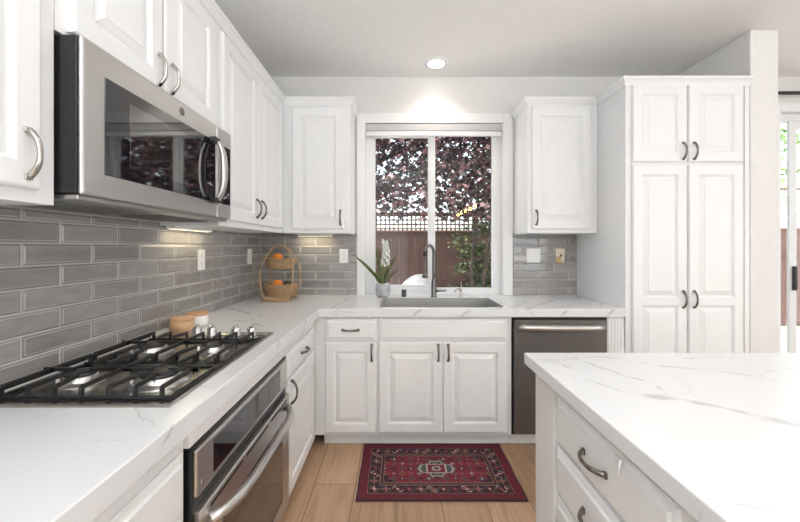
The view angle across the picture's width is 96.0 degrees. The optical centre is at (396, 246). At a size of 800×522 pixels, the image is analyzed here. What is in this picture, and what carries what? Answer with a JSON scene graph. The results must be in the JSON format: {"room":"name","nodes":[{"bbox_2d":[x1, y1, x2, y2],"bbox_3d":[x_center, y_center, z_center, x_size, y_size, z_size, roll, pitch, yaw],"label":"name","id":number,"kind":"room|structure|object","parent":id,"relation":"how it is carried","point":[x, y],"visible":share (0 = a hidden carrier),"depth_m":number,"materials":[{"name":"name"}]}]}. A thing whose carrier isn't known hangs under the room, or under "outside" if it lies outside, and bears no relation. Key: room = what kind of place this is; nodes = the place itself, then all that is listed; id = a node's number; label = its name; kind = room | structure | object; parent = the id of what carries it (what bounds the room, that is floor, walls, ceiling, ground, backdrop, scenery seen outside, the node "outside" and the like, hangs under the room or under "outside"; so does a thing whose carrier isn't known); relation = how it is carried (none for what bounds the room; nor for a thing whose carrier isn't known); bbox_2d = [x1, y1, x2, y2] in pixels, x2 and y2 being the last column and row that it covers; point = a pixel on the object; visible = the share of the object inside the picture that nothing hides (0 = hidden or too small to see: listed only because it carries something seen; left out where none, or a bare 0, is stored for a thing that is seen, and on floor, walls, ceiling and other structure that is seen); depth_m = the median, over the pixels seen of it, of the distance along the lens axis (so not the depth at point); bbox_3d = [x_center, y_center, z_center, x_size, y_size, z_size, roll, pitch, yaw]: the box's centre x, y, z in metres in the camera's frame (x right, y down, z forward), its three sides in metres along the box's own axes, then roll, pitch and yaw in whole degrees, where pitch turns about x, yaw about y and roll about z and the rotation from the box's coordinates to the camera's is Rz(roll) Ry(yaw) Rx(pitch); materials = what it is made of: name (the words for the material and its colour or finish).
{"room":"kitchen","nodes":[
{"label":"kitchen","id":0,"kind":"room"},
{"bbox_2d":[0,205,259,331],"bbox_3d":[-1.201,-0.045,-0.490,0.150,2.710,7.220,0,0,0],"label":"wall","id":1,"kind":"structure","parent":0,"point":[0,205],"depth_m":1.25,"materials":[{"name":"paint"}]},
{"bbox_2d":[0,0,53,204],"bbox_3d":[-0.956,-0.599,0.467,0.335,0.994,0.834,0,0,0],"label":"upper cabinet","id":2,"kind":"object","parent":1,"relation":"attached to","point":[26,26],"visible":1,"depth_m":0.80,"materials":[{"name":"paint"}]},
{"bbox_2d":[0,206,260,384],"bbox_3d":[-1.121,0.140,1.489,0.009,0.510,2.938,0,0,0],"label":"tile backsplash","id":3,"kind":"structure","parent":1,"relation":"attached to","point":[73,286],"depth_m":1.34,"materials":[{"name":"tile"}]},
{"bbox_2d":[198,250,204,270],"bbox_3d":[-1.113,0.074,2.050,0.008,0.116,0.072,0,0,0],"label":"wall outlet","id":4,"kind":"object","parent":3,"relation":"attached to","point":[201,253],"visible":1,"depth_m":2.04,"materials":[{"name":"plastic"}]},
{"bbox_2d":[247,249,251,263],"bbox_3d":[-1.113,0.072,2.722,0.008,0.116,0.072,0,0,0],"label":"wall outlet","id":5,"kind":"object","parent":3,"relation":"attached to","point":[249,251],"visible":1,"depth_m":2.71,"materials":[{"name":"plastic"}]},
{"bbox_2d":[54,0,224,125],"bbox_3d":[-0.956,-0.816,1.292,0.335,0.561,0.810,0,0,0],"label":"upper cabinet","id":6,"kind":"object","parent":1,"relation":"attached to","point":[172,44],"visible":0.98,"depth_m":1.25,"materials":[{"name":"paint"}]},
{"bbox_2d":[7,35,230,221],"bbox_3d":[-0.916,-0.321,1.292,0.396,0.418,0.800,0,0,0],"label":"microwave","id":7,"kind":"object","parent":6,"relation":"attached to","point":[125,147],"visible":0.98,"depth_m":1.05,"materials":[{"name":"silver metal"}]},
{"bbox_2d":[159,16,284,232],"bbox_3d":[-0.956,-0.599,2.174,0.335,0.994,0.948,0,0,0],"label":"upper cabinet","id":8,"kind":"object","parent":1,"relation":"attached to","point":[250,102],"visible":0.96,"depth_m":2.01,"materials":[{"name":"paint"}]},
{"bbox_2d":[166,226,211,231],"bbox_3d":[-1.070,-0.093,1.875,0.040,0.017,0.350,0,0,0],"label":"light","id":9,"kind":"object","parent":8,"relation":"attached to","point":[167,227],"visible":1,"depth_m":1.82,"materials":[{"name":"plastic"}]},
{"bbox_2d":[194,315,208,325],"bbox_3d":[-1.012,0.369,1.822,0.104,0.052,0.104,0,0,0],"label":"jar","id":10,"kind":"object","parent":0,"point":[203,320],"depth_m":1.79,"materials":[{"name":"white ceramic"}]},
{"bbox_2d":[281,435,535,521],"bbox_3d":[2.162,1.340,-0.560,6.876,0.060,7.080,0,0,0],"label":"floor","id":11,"kind":"structure","parent":0,"point":[325,488],"depth_m":1.85,"materials":[{"name":"brown wood"}]},
{"bbox_2d":[93,441,182,521],"bbox_3d":[-0.794,0.881,0.511,0.624,0.858,0.782,0,0,0],"label":"base cabinet","id":12,"kind":"object","parent":11,"relation":"on","point":[157,496],"visible":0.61,"depth_m":0.78,"materials":[{"name":"paint"}]},
{"bbox_2d":[183,348,293,521],"bbox_3d":[-0.745,0.881,1.298,0.619,0.858,0.784,0,0,0],"label":"wall oven","id":13,"kind":"object","parent":11,"relation":"on","point":[238,470],"depth_m":1.19,"materials":[{"name":"silver metal"}]},
{"bbox_2d":[285,322,314,496],"bbox_3d":[-0.794,0.881,2.317,0.624,0.858,1.247,0,0,0],"label":"base cabinet","id":14,"kind":"object","parent":11,"relation":"on","point":[300,353],"visible":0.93,"depth_m":1.94,"materials":[{"name":"paint"}]},
{"bbox_2d":[0,294,625,521],"bbox_3d":[0.174,0.423,1.207,2.599,0.055,3.614,0,0,0],"label":"countertop","id":15,"kind":"structure","parent":14,"relation":"on","point":[57,464],"depth_m":0.82,"materials":[{"name":"stone"}]},
{"bbox_2d":[0,324,273,407],"bbox_3d":[-0.806,0.371,1.263,0.492,0.050,0.754,0,0,0],"label":"gas cooktop","id":16,"kind":"object","parent":15,"relation":"in","point":[159,371],"visible":1,"depth_m":1.05,"materials":[{"name":"metal"}]},
{"bbox_2d":[169,315,194,331],"bbox_3d":[-1.015,0.363,1.700,0.106,0.066,0.106,0,0,0],"label":"canister","id":17,"kind":"object","parent":15,"relation":"on","point":[181,323],"visible":0.94,"depth_m":1.66,"materials":[{"name":"brown wood"}]},
{"bbox_2d":[185,310,208,325],"bbox_3d":[-1.012,0.363,1.822,0.106,0.066,0.106,0,0,0],"label":"canister","id":18,"kind":"object","parent":15,"relation":"on","point":[201,317],"visible":0.76,"depth_m":1.79,"materials":[{"name":"white ceramic"}]},
{"bbox_2d":[259,245,300,301],"bbox_3d":[-0.874,0.189,2.700,0.261,0.411,0.208,0,0,0],"label":"stand","id":19,"kind":"object","parent":15,"relation":"on","point":[275,293],"visible":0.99,"depth_m":2.63,"materials":[{"name":"brown wicker"}]},
{"bbox_2d":[272,279,282,284],"bbox_3d":[-0.884,0.275,2.664,0.076,0.074,0.076,0,0,0],"label":"orange","id":20,"kind":"object","parent":19,"relation":"in","point":[275,282],"visible":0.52,"depth_m":2.64,"materials":[{"name":"orange food"}]},
{"bbox_2d":[272,253,282,257],"bbox_3d":[-0.886,0.081,2.674,0.076,0.074,0.076,0,0,0],"label":"orange","id":21,"kind":"object","parent":19,"relation":"in","point":[277,255],"visible":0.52,"depth_m":2.65,"materials":[{"name":"orange food"}]},
{"bbox_2d":[262,282,297,296],"bbox_3d":[-0.874,0.320,2.700,0.261,0.094,0.192,0,0,0],"label":"basket","id":22,"kind":"object","parent":19,"relation":"on","point":[284,290],"depth_m":2.63,"materials":[{"name":"wicker"}]},
{"bbox_2d":[265,258,295,268],"bbox_3d":[-0.874,0.124,2.700,0.231,0.082,0.170,0,0,0],"label":"basket","id":23,"kind":"object","parent":19,"relation":"on","point":[271,263],"depth_m":2.63,"materials":[{"name":"wicker"}]},
{"bbox_2d":[355,239,397,296],"bbox_3d":[-0.163,0.164,2.868,0.363,0.462,0.120,0,0,0],"label":"potted plant","id":24,"kind":"object","parent":15,"relation":"on","point":[382,288],"visible":1,"depth_m":2.85,"materials":[{"name":"green plant"}]},
{"bbox_2d":[401,289,405,296],"bbox_3d":[0.056,0.367,2.880,0.040,0.058,0.041,0,0,0],"label":"air gap","id":25,"kind":"object","parent":15,"relation":"on","point":[403,291],"visible":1,"depth_m":2.86,"materials":[{"name":"metal"}]},
{"bbox_2d":[422,244,445,296],"bbox_3d":[0.275,0.186,2.827,0.229,0.419,0.096,0,0,-34],"label":"kitchen faucet","id":26,"kind":"object","parent":15,"relation":"on","point":[433,282],"visible":1,"depth_m":2.85,"materials":[{"name":"metal"}]},
{"bbox_2d":[380,298,505,307],"bbox_3d":[0.301,0.501,2.577,0.848,0.214,0.466,0,0,0],"label":"sink","id":27,"kind":"object","parent":15,"relation":"in","point":[386,302],"visible":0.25,"depth_m":2.79,"materials":[{"name":"metal"}]},
{"bbox_2d":[454,282,462,296],"bbox_3d":[0.487,0.337,2.857,0.088,0.118,0.032,0,0,-27],"label":"soap dispenser","id":28,"kind":"object","parent":15,"relation":"on","point":[459,289],"visible":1,"depth_m":2.86,"materials":[{"name":"silver metal"}]},
{"bbox_2d":[315,317,378,442],"bbox_3d":[-0.329,0.881,2.616,0.409,0.858,0.648,0,0,0],"label":"base cabinet","id":29,"kind":"object","parent":11,"relation":"on","point":[346,348],"visible":0.96,"depth_m":2.33,"materials":[{"name":"paint"}]},
{"bbox_2d":[355,444,528,501],"bbox_3d":[0.231,1.306,2.118,0.892,0.008,0.535,0,0,0],"label":"rug","id":30,"kind":"object","parent":11,"relation":"on","point":[388,472],"visible":1,"depth_m":2.06,"materials":[{"name":"red fabric"}]},
{"bbox_2d":[378,317,510,442],"bbox_3d":[0.311,0.881,2.616,0.867,0.858,0.648,0,0,0],"label":"base cabinet","id":31,"kind":"object","parent":11,"relation":"on","point":[441,379],"visible":0.97,"depth_m":2.33,"materials":[{"name":"paint"}]},
{"bbox_2d":[509,317,606,442],"bbox_3d":[1.052,0.883,2.595,0.608,0.854,0.670,0,0,0],"label":"dishwasher","id":32,"kind":"object","parent":11,"relation":"on","point":[528,334],"visible":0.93,"depth_m":2.32,"materials":[{"name":"grey metal"}]},
{"bbox_2d":[511,317,513,433],"bbox_3d":[1.052,0.838,2.638,0.608,0.764,0.585,0,0,0],"label":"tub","id":33,"kind":"object","parent":32,"relation":"in","point":[512,318],"depth_m":2.34,"materials":[{"name":"plastic"}]},
{"bbox_2d":[557,395,696,521],"bbox_3d":[1.156,0.875,0.883,1.377,0.871,0.536,0,0,0],"label":"base cabinet","id":34,"kind":"object","parent":11,"relation":"on","point":[596,482],"visible":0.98,"depth_m":0.90,"materials":[{"name":"paint"}]},
{"bbox_2d":[577,76,753,352],"bbox_3d":[1.819,0.108,2.615,0.914,2.403,0.686,0,0,0],"label":"pantry cabinet","id":35,"kind":"object","parent":11,"relation":"on","point":[669,248],"depth_m":2.31,"materials":[{"name":"paint"}]},
{"bbox_3d":[1.156,0.875,0.181,1.377,0.871,0.863,0,0,0],"label":"cabinet","id":36,"kind":"object","parent":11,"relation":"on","visible":0},
{"bbox_2d":[524,353,799,521],"bbox_3d":[1.203,0.416,0.500,1.454,0.041,1.701,0,0,0],"label":"countertop","id":37,"kind":"structure","parent":36,"relation":"on","point":[719,433],"depth_m":0.84,"materials":[{"name":"stone"}]},
{"bbox_2d":[214,0,799,76],"bbox_3d":[2.162,-1.450,-0.490,6.876,0.100,7.220,0,0,0],"label":"ceiling","id":38,"kind":"structure","parent":0,"point":[289,38],"depth_m":2.35,"materials":[{"name":"paint"}]},
{"bbox_2d":[424,57,448,69],"bbox_3d":[0.300,-1.397,2.745,0.184,0.006,0.184,0,0,0],"label":"recessed light","id":39,"kind":"object","parent":38,"relation":"in","point":[435,63],"visible":1,"depth_m":2.74,"materials":[{"name":"paint"}]},
{"bbox_2d":[271,77,799,294],"bbox_3d":[2.187,-0.045,3.040,6.626,2.710,0.160,0,0,0],"label":"wall","id":40,"kind":"structure","parent":0,"point":[371,94],"depth_m":2.96,"materials":[{"name":"paint"}]},
{"bbox_2d":[261,233,356,294],"bbox_3d":[-0.723,0.140,2.955,0.783,0.510,0.009,0,0,0],"label":"tile backsplash","id":41,"kind":"structure","parent":40,"relation":"attached to","point":[322,273],"depth_m":2.95,"materials":[{"name":"tile"}]},
{"bbox_2d":[339,249,347,262],"bbox_3d":[-0.436,0.074,2.947,0.072,0.116,0.008,0,0,0],"label":"wall outlet","id":42,"kind":"object","parent":41,"relation":"attached to","point":[343,253],"visible":1,"depth_m":2.94,"materials":[{"name":"plastic"}]},
{"bbox_2d":[283,96,357,234],"bbox_3d":[-0.579,-0.599,2.777,0.527,0.994,0.361,0,0,0],"label":"upper cabinet","id":43,"kind":"object","parent":40,"relation":"attached to","point":[319,131],"visible":0.97,"depth_m":2.63,"materials":[{"name":"paint"}]},
{"bbox_2d":[297,234,332,236],"bbox_3d":[-0.660,-0.093,2.902,0.280,0.017,0.035,0,0,0],"label":"light","id":44,"kind":"object","parent":43,"relation":"attached to","point":[298,235],"visible":1,"depth_m":2.88,"materials":[{"name":"plastic"}]},
{"bbox_2d":[366,136,500,293],"bbox_3d":[0.303,-0.309,3.045,1.130,1.411,0.060,0,0,0],"label":"window","id":45,"kind":"structure","parent":40,"relation":"in","point":[495,288],"depth_m":3.02,"materials":[{"name":"plastic"}]},
{"bbox_2d":[365,123,502,136],"bbox_3d":[0.303,-0.963,2.977,1.128,0.102,0.059,0,0,0],"label":"roller shade","id":46,"kind":"object","parent":40,"relation":"attached to","point":[372,130],"visible":1,"depth_m":2.95,"materials":[{"name":"fabric"}]},
{"bbox_2d":[357,113,512,294],"bbox_3d":[0.308,-0.349,2.951,1.275,1.490,0.018,0,0,0],"label":"trim","id":47,"kind":"structure","parent":40,"relation":"attached to","point":[506,119],"depth_m":2.94,"materials":[{"name":"paint"}]},
{"bbox_2d":[513,233,576,294],"bbox_3d":[1.211,0.140,2.955,0.526,0.510,0.009,0,0,0],"label":"tile backsplash","id":48,"kind":"structure","parent":40,"relation":"attached to","point":[546,277],"depth_m":2.95,"materials":[{"name":"tile"}]},
{"bbox_2d":[526,249,540,262],"bbox_3d":[1.118,0.070,2.946,0.116,0.114,0.009,0,0,0],"label":"light switch","id":49,"kind":"object","parent":48,"relation":"attached to","point":[532,255],"visible":1,"depth_m":2.94,"materials":[{"name":"plastic"}]},
{"bbox_2d":[556,249,564,262],"bbox_3d":[1.336,0.071,2.938,0.074,0.117,0.025,0,0,0],"label":"wall jack","id":50,"kind":"object","parent":48,"relation":"attached to","point":[560,253],"visible":1,"depth_m":2.94,"materials":[{"name":"beige plastic"}]},
{"bbox_2d":[511,96,597,234],"bbox_3d":[1.202,-0.599,2.777,0.544,0.994,0.361,0,0,0],"label":"upper cabinet","id":51,"kind":"object","parent":40,"relation":"attached to","point":[555,137],"visible":0.98,"depth_m":2.63,"materials":[{"name":"paint"}]},
{"bbox_2d":[778,103,799,352],"bbox_3d":[4.045,0.065,2.952,1.950,2.490,0.016,0,0,0],"label":"trim","id":52,"kind":"structure","parent":40,"relation":"attached to","point":[782,107],"depth_m":2.94,"materials":[{"name":"paint"}]},
{"bbox_2d":[778,91,799,94],"bbox_3d":[4.005,-1.225,2.910,2.589,0.070,0.098,0,0,0],"label":"curtain rod","id":53,"kind":"object","parent":40,"relation":"attached to","point":[779,92],"visible":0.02,"depth_m":2.88,"materials":[{"name":"metal"}]},
{"bbox_2d":[781,114,799,352],"bbox_3d":[4.045,0.100,3.031,1.810,2.420,0.118,0,0,0],"label":"door","id":54,"kind":"structure","parent":40,"relation":"in","point":[792,121],"depth_m":3.00,"materials":[{"name":"plastic"}]},
{"bbox_2d":[536,374,559,521],"bbox_3d":[1.175,0.874,1.228,1.349,0.872,0.153,0,0,0],"label":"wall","id":55,"kind":"structure","parent":0,"point":[547,443],"depth_m":1.21,"materials":[{"name":"paint"}]},
{"bbox_2d":[677,30,777,352],"bbox_3d":[2.369,-0.045,2.640,0.181,2.710,0.640,0,0,0],"label":"wall","id":56,"kind":"structure","parent":0,"point":[754,53],"depth_m":2.32,"materials":[{"name":"paint"}]},
{"label":"outside","id":57,"kind":"structure","parent":0,"visible":0},
{"bbox_2d":[781,326,799,352],"bbox_3d":[3.000,1.440,9.562,18.000,0.060,12.875,0,0,0],"label":"ground","id":58,"kind":"structure","parent":57,"point":[783,328],"depth_m":5.49,"materials":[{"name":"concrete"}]},
{"bbox_2d":[402,274,427,284],"bbox_3d":[0.254,0.908,5.333,0.790,1.004,0.787,0,0,0],"label":"boulder","id":59,"kind":"object","parent":58,"relation":"on","point":[417,279],"visible":0.11,"depth_m":5.33,"materials":[{"name":"white stone"}]},
{"bbox_2d":[376,137,490,232],"bbox_3d":[0.424,-0.611,4.852,5.480,4.056,2.536,0,0,0],"label":"maple tree","id":60,"kind":"object","parent":58,"relation":"on","point":[452,157],"visible":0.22,"depth_m":4.54,"materials":[{"name":"purple plant"}]},
{"bbox_2d":[376,212,490,286],"bbox_3d":[0.828,0.380,6.454,6.145,2.060,0.132,0,0,0],"label":"wooden fence","id":61,"kind":"object","parent":58,"relation":"on","point":[408,244],"visible":0.1,"depth_m":6.40,"materials":[{"name":"brown wood"}]},
{"bbox_2d":[447,189,490,286],"bbox_3d":[1.344,0.170,5.920,1.338,2.488,0.899,0,0,5],"label":"shrub","id":62,"kind":"object","parent":58,"relation":"on","point":[473,248],"visible":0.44,"depth_m":5.79,"materials":[{"name":"green plant"}]},
{"bbox_2d":[781,188,799,325],"bbox_3d":[6.652,0.160,6.454,5.495,2.500,0.132,0,0,0],"label":"wooden fence","id":63,"kind":"object","parent":58,"relation":"on","point":[783,190],"visible":0.03,"depth_m":6.40,"materials":[{"name":"brown wood"}]},
{"bbox_2d":[781,124,799,215],"bbox_3d":[6.769,-1.029,7.840,4.932,4.884,2.535,0,0,0],"label":"tree","id":64,"kind":"object","parent":58,"relation":"on","point":[783,135],"visible":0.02,"depth_m":7.62,"materials":[{"name":"green plant"}]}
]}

